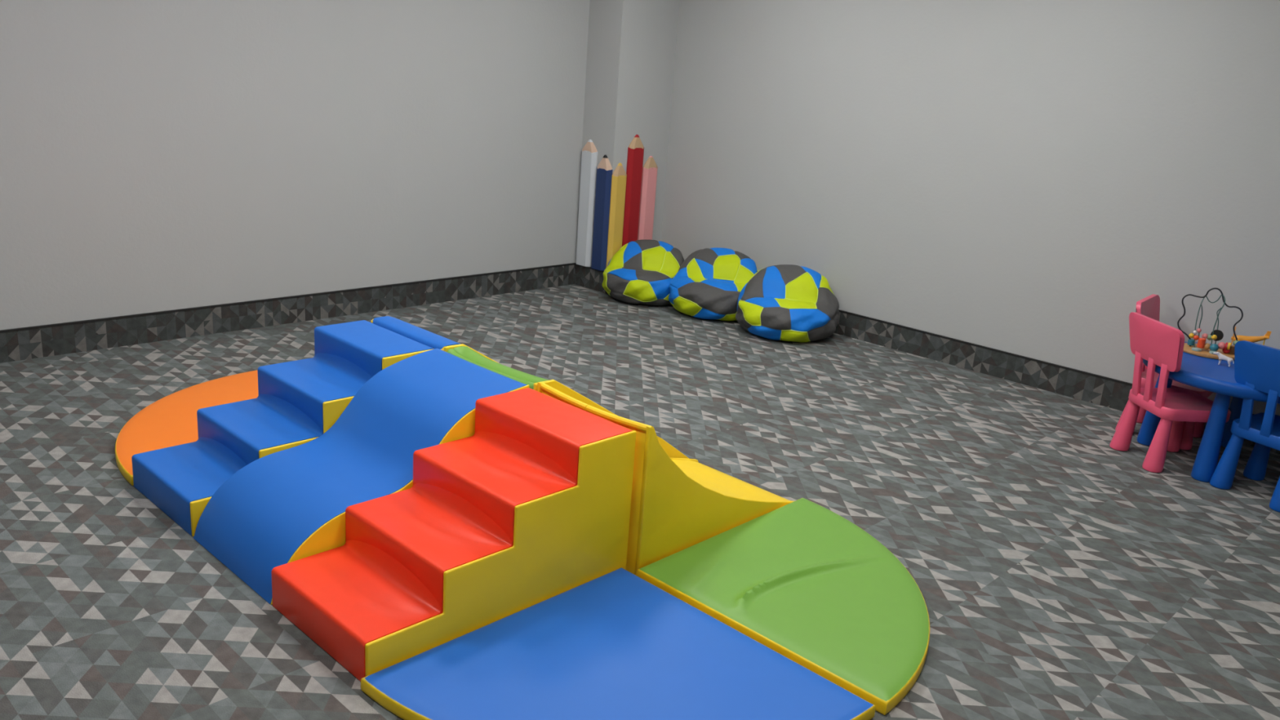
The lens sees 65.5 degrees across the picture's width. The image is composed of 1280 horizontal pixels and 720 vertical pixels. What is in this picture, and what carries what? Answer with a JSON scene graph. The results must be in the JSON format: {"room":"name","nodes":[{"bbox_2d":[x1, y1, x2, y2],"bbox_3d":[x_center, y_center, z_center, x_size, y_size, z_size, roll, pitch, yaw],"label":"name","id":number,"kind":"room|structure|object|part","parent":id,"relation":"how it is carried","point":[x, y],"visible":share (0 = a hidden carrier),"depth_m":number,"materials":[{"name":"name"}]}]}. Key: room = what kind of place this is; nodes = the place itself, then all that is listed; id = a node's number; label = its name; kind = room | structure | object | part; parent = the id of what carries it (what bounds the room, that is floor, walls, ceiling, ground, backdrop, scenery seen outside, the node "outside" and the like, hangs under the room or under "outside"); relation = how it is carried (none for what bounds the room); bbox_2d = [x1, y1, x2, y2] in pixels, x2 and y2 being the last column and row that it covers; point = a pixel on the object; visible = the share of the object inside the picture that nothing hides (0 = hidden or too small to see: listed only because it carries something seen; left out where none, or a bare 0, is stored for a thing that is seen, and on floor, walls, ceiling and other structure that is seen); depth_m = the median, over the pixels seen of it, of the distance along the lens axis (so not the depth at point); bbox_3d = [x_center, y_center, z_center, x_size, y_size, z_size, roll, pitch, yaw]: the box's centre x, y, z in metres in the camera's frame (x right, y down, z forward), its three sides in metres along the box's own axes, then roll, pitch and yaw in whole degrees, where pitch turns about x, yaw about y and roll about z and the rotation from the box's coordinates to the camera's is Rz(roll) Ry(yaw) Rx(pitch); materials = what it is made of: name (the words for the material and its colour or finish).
{"room":"children's playroom","nodes":[
{"label":"children's playroom","id":0,"kind":"room"},
{"bbox_2d":[0,0,590,329],"bbox_3d":[-2.726,-1.414,4.794,0.120,2.800,7.722,19,22,41],"label":"wall","id":1,"kind":"structure","parent":0,"point":[156,155],"depth_m":5.54,"materials":[{"name":"grey paint"}]},
{"bbox_2d":[0,262,575,363],"bbox_3d":[-2.973,-0.090,4.923,0.016,0.160,7.148,19,22,41],"label":"baseboard","id":2,"kind":"structure","parent":1,"relation":"attached to","point":[71,337],"depth_m":5.70,"materials":[{"name":"carpet"}]},
{"bbox_2d":[575,0,679,259],"bbox_3d":[-0.078,-1.915,7.161,0.328,2.800,0.562,19,22,41],"label":"column","id":3,"kind":"structure","parent":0,"point":[631,48],"depth_m":6.99,"materials":[{"name":"grey paint"}]},
{"bbox_2d":[575,139,597,266],"bbox_3d":[-0.394,-1.137,7.223,0.157,0.910,0.032,19,22,41],"label":"pencil","id":4,"kind":"object","parent":3,"relation":"attached to","point":[589,153],"visible":1,"depth_m":7.20,"materials":[{"name":"grey paint"}]},
{"bbox_2d":[574,263,605,293],"bbox_3d":[-0.368,-0.607,7.329,0.339,0.160,0.016,19,22,41],"label":"baseboard","id":5,"kind":"structure","parent":3,"relation":"attached to","point":[589,277],"depth_m":7.33,"materials":[{"name":"carpet"}]},
{"bbox_2d":[591,155,613,271],"bbox_3d":[-0.280,-1.053,7.128,0.152,0.820,0.032,19,22,41],"label":"pencil","id":6,"kind":"object","parent":3,"relation":"attached to","point":[604,169],"visible":0.98,"depth_m":7.11,"materials":[{"name":"blue paint"}]},
{"bbox_2d":[606,162,626,266],"bbox_3d":[-0.160,-1.020,7.134,0.032,0.772,0.141,19,22,41],"label":"pencil","id":7,"kind":"object","parent":3,"relation":"attached to","point":[619,177],"visible":0.98,"depth_m":7.10,"materials":[{"name":"yellow paint"}]},
{"bbox_2d":[622,134,644,246],"bbox_3d":[-0.047,-1.139,7.213,0.032,0.970,0.157,19,22,41],"label":"pencil","id":8,"kind":"object","parent":3,"relation":"attached to","point":[636,148],"visible":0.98,"depth_m":7.17,"materials":[{"name":"red paint"}]},
{"bbox_2d":[637,155,657,239],"bbox_3d":[0.059,-1.091,7.348,0.032,0.818,0.149,19,22,41],"label":"pencil","id":9,"kind":"object","parent":3,"relation":"attached to","point":[650,168],"visible":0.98,"depth_m":7.30,"materials":[{"name":"pink paint"}]},
{"bbox_2d":[0,284,1279,719],"bbox_3d":[-0.233,0.858,2.830,7.376,0.080,7.962,19,22,41],"label":"floor","id":10,"kind":"structure","parent":0,"point":[1058,575],"depth_m":3.73,"materials":[{"name":"carpet"}]},
{"bbox_2d":[115,369,258,485],"bbox_3d":[-1.860,0.249,4.249,0.932,0.050,0.932,19,22,41],"label":"floor mat","id":11,"kind":"object","parent":10,"relation":"on","point":[171,420],"visible":0.29,"depth_m":4.17,"materials":[{"name":"orange leather"}]},
{"bbox_2d":[131,320,434,536],"bbox_3d":[-1.312,0.208,3.720,0.509,0.507,0.964,19,22,41],"label":"stairs","id":12,"kind":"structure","parent":10,"relation":"on","point":[297,402],"depth_m":3.64,"materials":[{"name":"blue leather"}]},
{"bbox_3d":[-1.132,0.271,3.560,0.012,0.503,0.958,19,22,41],"label":"panel","id":13,"kind":"part","parent":12,"relation":"part of","materials":[{"name":"leather"}]},
{"bbox_2d":[193,348,529,604],"bbox_3d":[-0.930,0.338,3.374,0.546,0.509,0.961,19,22,41],"label":"ramp","id":14,"kind":"object","parent":10,"relation":"on","point":[287,505],"visible":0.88,"depth_m":3.29,"materials":[{"name":"blue leather"}]},
{"bbox_3d":[-0.737,0.404,3.199,0.007,0.509,0.959,19,22,41],"label":"panel","id":15,"kind":"part","parent":14,"relation":"part of","materials":[{"name":"leather"}]},
{"bbox_2d":[370,315,461,350],"bbox_3d":[-0.641,0.058,4.395,0.515,0.509,0.926,19,22,41],"label":"ramp","id":16,"kind":"object","parent":10,"relation":"on","point":[417,334],"visible":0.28,"depth_m":4.02,"materials":[{"name":"blue leather"}]},
{"bbox_2d":[271,387,635,681],"bbox_3d":[-0.547,0.471,3.021,0.520,0.507,0.964,19,22,41],"label":"stairs","id":17,"kind":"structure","parent":10,"relation":"on","point":[531,508],"depth_m":2.94,"materials":[{"name":"red leather"}]},
{"bbox_3d":[-0.364,0.535,2.858,0.012,0.503,0.958,19,22,41],"label":"panel","id":18,"kind":"part","parent":17,"relation":"part of","materials":[{"name":"leather"}]},
{"bbox_2d":[443,343,688,458],"bbox_3d":[-0.266,0.192,4.031,0.554,0.512,0.895,19,22,41],"label":"ramp","id":19,"kind":"object","parent":10,"relation":"on","point":[462,351],"visible":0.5,"depth_m":3.71,"materials":[{"name":"green leather"}]},
{"bbox_3d":[-0.458,0.126,4.206,0.018,0.512,0.895,19,22,41],"label":"panel","id":20,"kind":"part","parent":19,"relation":"part of","materials":[{"name":"green leather"}]},
{"bbox_3d":[-0.074,0.258,3.856,0.018,0.512,0.895,19,22,41],"label":"panel","id":21,"kind":"part","parent":19,"relation":"part of","materials":[{"name":"leather"}]},
{"bbox_2d":[360,567,875,719],"bbox_3d":[-0.051,0.876,2.587,0.948,0.050,0.948,19,22,41],"label":"floor mat","id":22,"kind":"object","parent":10,"relation":"on","point":[615,645],"visible":1,"depth_m":2.65,"materials":[{"name":"blue leather"}]},
{"bbox_2d":[602,239,684,306],"bbox_3d":[0.047,-0.632,7.079,0.614,0.410,0.621,8,17,11],"label":"bean bag","id":23,"kind":"object","parent":10,"relation":"on","point":[642,271],"visible":0.84,"depth_m":6.96,"materials":[{"name":"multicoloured fabric"}]},
{"bbox_2d":[537,382,793,575],"bbox_3d":[0.135,0.322,3.670,0.542,0.523,0.910,19,22,41],"label":"slide","id":24,"kind":"object","parent":10,"relation":"on","point":[677,504],"visible":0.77,"depth_m":3.31,"materials":[{"name":"yellow leather"}]},
{"bbox_3d":[-0.053,0.258,3.842,0.018,0.523,0.910,19,22,41],"label":"panel","id":25,"kind":"part","parent":24,"relation":"part of","materials":[{"name":"leather"}]},
{"bbox_3d":[0.322,0.387,3.499,0.018,0.523,0.910,19,22,41],"label":"panel","id":26,"kind":"part","parent":24,"relation":"part of","materials":[{"name":"yellow leather"}]},
{"bbox_2d":[668,247,758,320],"bbox_3d":[0.526,-0.529,6.805,0.601,0.435,0.632,17,21,37],"label":"bean bag","id":27,"kind":"object","parent":10,"relation":"on","point":[708,284],"visible":0.84,"depth_m":6.70,"materials":[{"name":"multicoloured fabric"}]},
{"bbox_2d":[636,497,929,715],"bbox_3d":[0.639,0.725,3.243,0.921,0.067,0.921,19,22,41],"label":"floor mat","id":28,"kind":"object","parent":10,"relation":"on","point":[798,579],"visible":1,"depth_m":3.12,"materials":[{"name":"green leather"}]},
{"bbox_2d":[735,264,839,342],"bbox_3d":[0.961,-0.377,6.409,0.664,0.431,0.652,7,17,8],"label":"bean bag","id":29,"kind":"object","parent":10,"relation":"on","point":[793,303],"visible":1,"depth_m":6.28,"materials":[{"name":"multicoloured fabric"}]},
{"bbox_2d":[1115,293,1213,449],"bbox_3d":[2.649,0.053,4.962,0.382,0.668,0.372,17,21,37],"label":"child chair","id":30,"kind":"object","parent":10,"relation":"on","point":[1148,306],"visible":0.35,"depth_m":4.93,"materials":[{"name":"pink plastic"}]},
{"bbox_3d":[2.459,0.244,4.997,0.089,0.255,0.086,17,21,37],"label":"leg","id":31,"kind":"part","parent":30,"relation":"part of","materials":[{"name":"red plastic"}]},
{"bbox_3d":[2.625,0.200,5.190,0.089,0.255,0.086,17,21,37],"label":"leg","id":32,"kind":"part","parent":30,"relation":"part of","materials":[{"name":"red plastic"}]},
{"bbox_3d":[2.545,-0.210,4.992,0.063,0.196,0.372,17,21,37],"label":"backrest","id":33,"kind":"part","parent":30,"relation":"part of","materials":[{"name":"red plastic"}]},
{"bbox_3d":[2.666,0.116,4.963,0.327,0.055,0.344,17,21,37],"label":"seat","id":34,"kind":"part","parent":30,"relation":"part of","materials":[{"name":"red plastic"}]},
{"bbox_3d":[2.661,0.306,4.838,0.086,0.255,0.086,17,21,37],"label":"leg","id":35,"kind":"part","parent":30,"relation":"part of","materials":[{"name":"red plastic"}]},
{"bbox_3d":[2.827,0.262,5.031,0.086,0.255,0.086,17,21,37],"label":"leg","id":36,"kind":"part","parent":30,"relation":"part of","materials":[{"name":"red plastic"}]},
{"bbox_2d":[1109,311,1231,472],"bbox_3d":[2.468,0.148,4.593,0.382,0.668,0.372,2,17,-8],"label":"child chair","id":37,"kind":"object","parent":10,"relation":"on","point":[1160,344],"visible":0.89,"depth_m":4.53,"materials":[{"name":"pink plastic"}]},
{"bbox_3d":[2.317,0.305,4.756,0.089,0.255,0.086,2,17,-8],"label":"leg","id":38,"kind":"part","parent":37,"relation":"part of","materials":[{"name":"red plastic"}]},
{"bbox_3d":[2.328,-0.082,4.503,0.063,0.196,0.372,2,17,-8],"label":"backrest","id":39,"kind":"part","parent":37,"relation":"part of","materials":[{"name":"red plastic"}]},
{"bbox_3d":[2.350,0.380,4.511,0.089,0.255,0.086,2,17,-8],"label":"leg","id":40,"kind":"part","parent":37,"relation":"part of","materials":[{"name":"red plastic"}]},
{"bbox_3d":[2.579,0.313,4.795,0.086,0.255,0.086,2,17,-8],"label":"leg","id":41,"kind":"part","parent":37,"relation":"part of","materials":[{"name":"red plastic"}]},
{"bbox_3d":[2.491,0.206,4.614,0.327,0.055,0.344,2,17,-8],"label":"seat","id":42,"kind":"part","parent":37,"relation":"part of","materials":[{"name":"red plastic"}]},
{"bbox_2d":[1137,342,1279,482],"bbox_3d":[2.744,0.253,4.642,0.816,0.480,0.816,19,22,41],"label":"table","id":43,"kind":"object","parent":10,"relation":"on","point":[1203,373],"visible":0.46,"depth_m":4.42,"materials":[{"name":"blue plastic"}]},
{"bbox_3d":[2.508,0.207,4.835,0.094,0.424,0.093,19,22,41],"label":"leg","id":44,"kind":"part","parent":43,"relation":"part of","materials":[{"name":"blue plastic"}]},
{"bbox_2d":[1177,287,1243,359],"bbox_3d":[2.712,-0.185,4.715,0.292,0.315,0.228,14,19,30],"label":"bead maze","id":45,"kind":"object","parent":43,"relation":"on","point":[1202,348],"visible":0.95,"depth_m":4.70,"materials":[{"name":"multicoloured wood"}]},
{"bbox_3d":[2.545,0.332,4.421,0.093,0.424,0.094,19,22,41],"label":"leg","id":46,"kind":"part","parent":43,"relation":"part of","materials":[{"name":"blue plastic"}]},
{"bbox_2d":[1212,351,1234,366],"bbox_3d":[2.661,-0.004,4.546,0.096,0.056,0.025,16,20,35],"label":"dog","id":47,"kind":"object","parent":43,"relation":"on","point":[1221,357],"visible":1,"depth_m":4.54},
{"bbox_3d":[2.938,0.226,4.879,0.093,0.424,0.094,19,22,41],"label":"leg","id":48,"kind":"part","parent":43,"relation":"part of","materials":[{"name":"blue plastic"}]},
{"bbox_2d":[1231,326,1271,345],"bbox_3d":[2.924,-0.088,4.769,0.152,0.128,0.148,-2,18,-21],"label":"airplane","id":49,"kind":"object","parent":43,"relation":"on","point":[1251,339],"visible":0.62,"depth_m":4.76,"materials":[{"name":"orange plastic"}]},
{"bbox_2d":[1209,340,1279,512],"bbox_3d":[2.764,0.266,4.270,0.382,0.668,0.372,-6,19,-30],"label":"child chair","id":50,"kind":"object","parent":10,"relation":"on","point":[1256,366],"visible":1,"depth_m":4.24,"materials":[{"name":"blue plastic"}]},
{"bbox_3d":[2.580,0.437,4.374,0.089,0.255,0.086,-6,19,-30],"label":"leg","id":51,"kind":"part","parent":50,"relation":"part of","materials":[{"name":"blue plastic"}]},
{"bbox_3d":[2.784,0.320,4.301,0.327,0.055,0.344,-6,19,-30],"label":"seat","id":52,"kind":"part","parent":50,"relation":"part of","materials":[{"name":"blue plastic"}]},
{"bbox_3d":[2.808,0.415,4.507,0.086,0.255,0.086,-6,19,-30],"label":"leg","id":53,"kind":"part","parent":50,"relation":"part of","materials":[{"name":"blue plastic"}]},
{"bbox_3d":[2.644,0.053,4.124,0.063,0.196,0.372,-6,19,-30],"label":"backrest","id":54,"kind":"part","parent":50,"relation":"part of","materials":[{"name":"blue plastic"}]},
{"bbox_3d":[2.710,0.510,4.162,0.089,0.255,0.086,-6,19,-30],"label":"leg","id":55,"kind":"part","parent":50,"relation":"part of","materials":[{"name":"blue plastic"}]},
{"bbox_2d":[661,0,1279,415],"bbox_3d":[2.595,-1.129,5.176,7.376,2.800,0.120,19,22,41],"label":"wall","id":56,"kind":"structure","parent":0,"point":[1013,176],"depth_m":5.65,"materials":[{"name":"grey paint"}]},
{"bbox_2d":[834,309,1279,453],"bbox_3d":[2.572,0.184,5.396,6.808,0.160,0.016,19,22,41],"label":"baseboard","id":57,"kind":"structure","parent":56,"relation":"attached to","point":[1110,393],"depth_m":5.85,"materials":[{"name":"carpet"}]}
]}

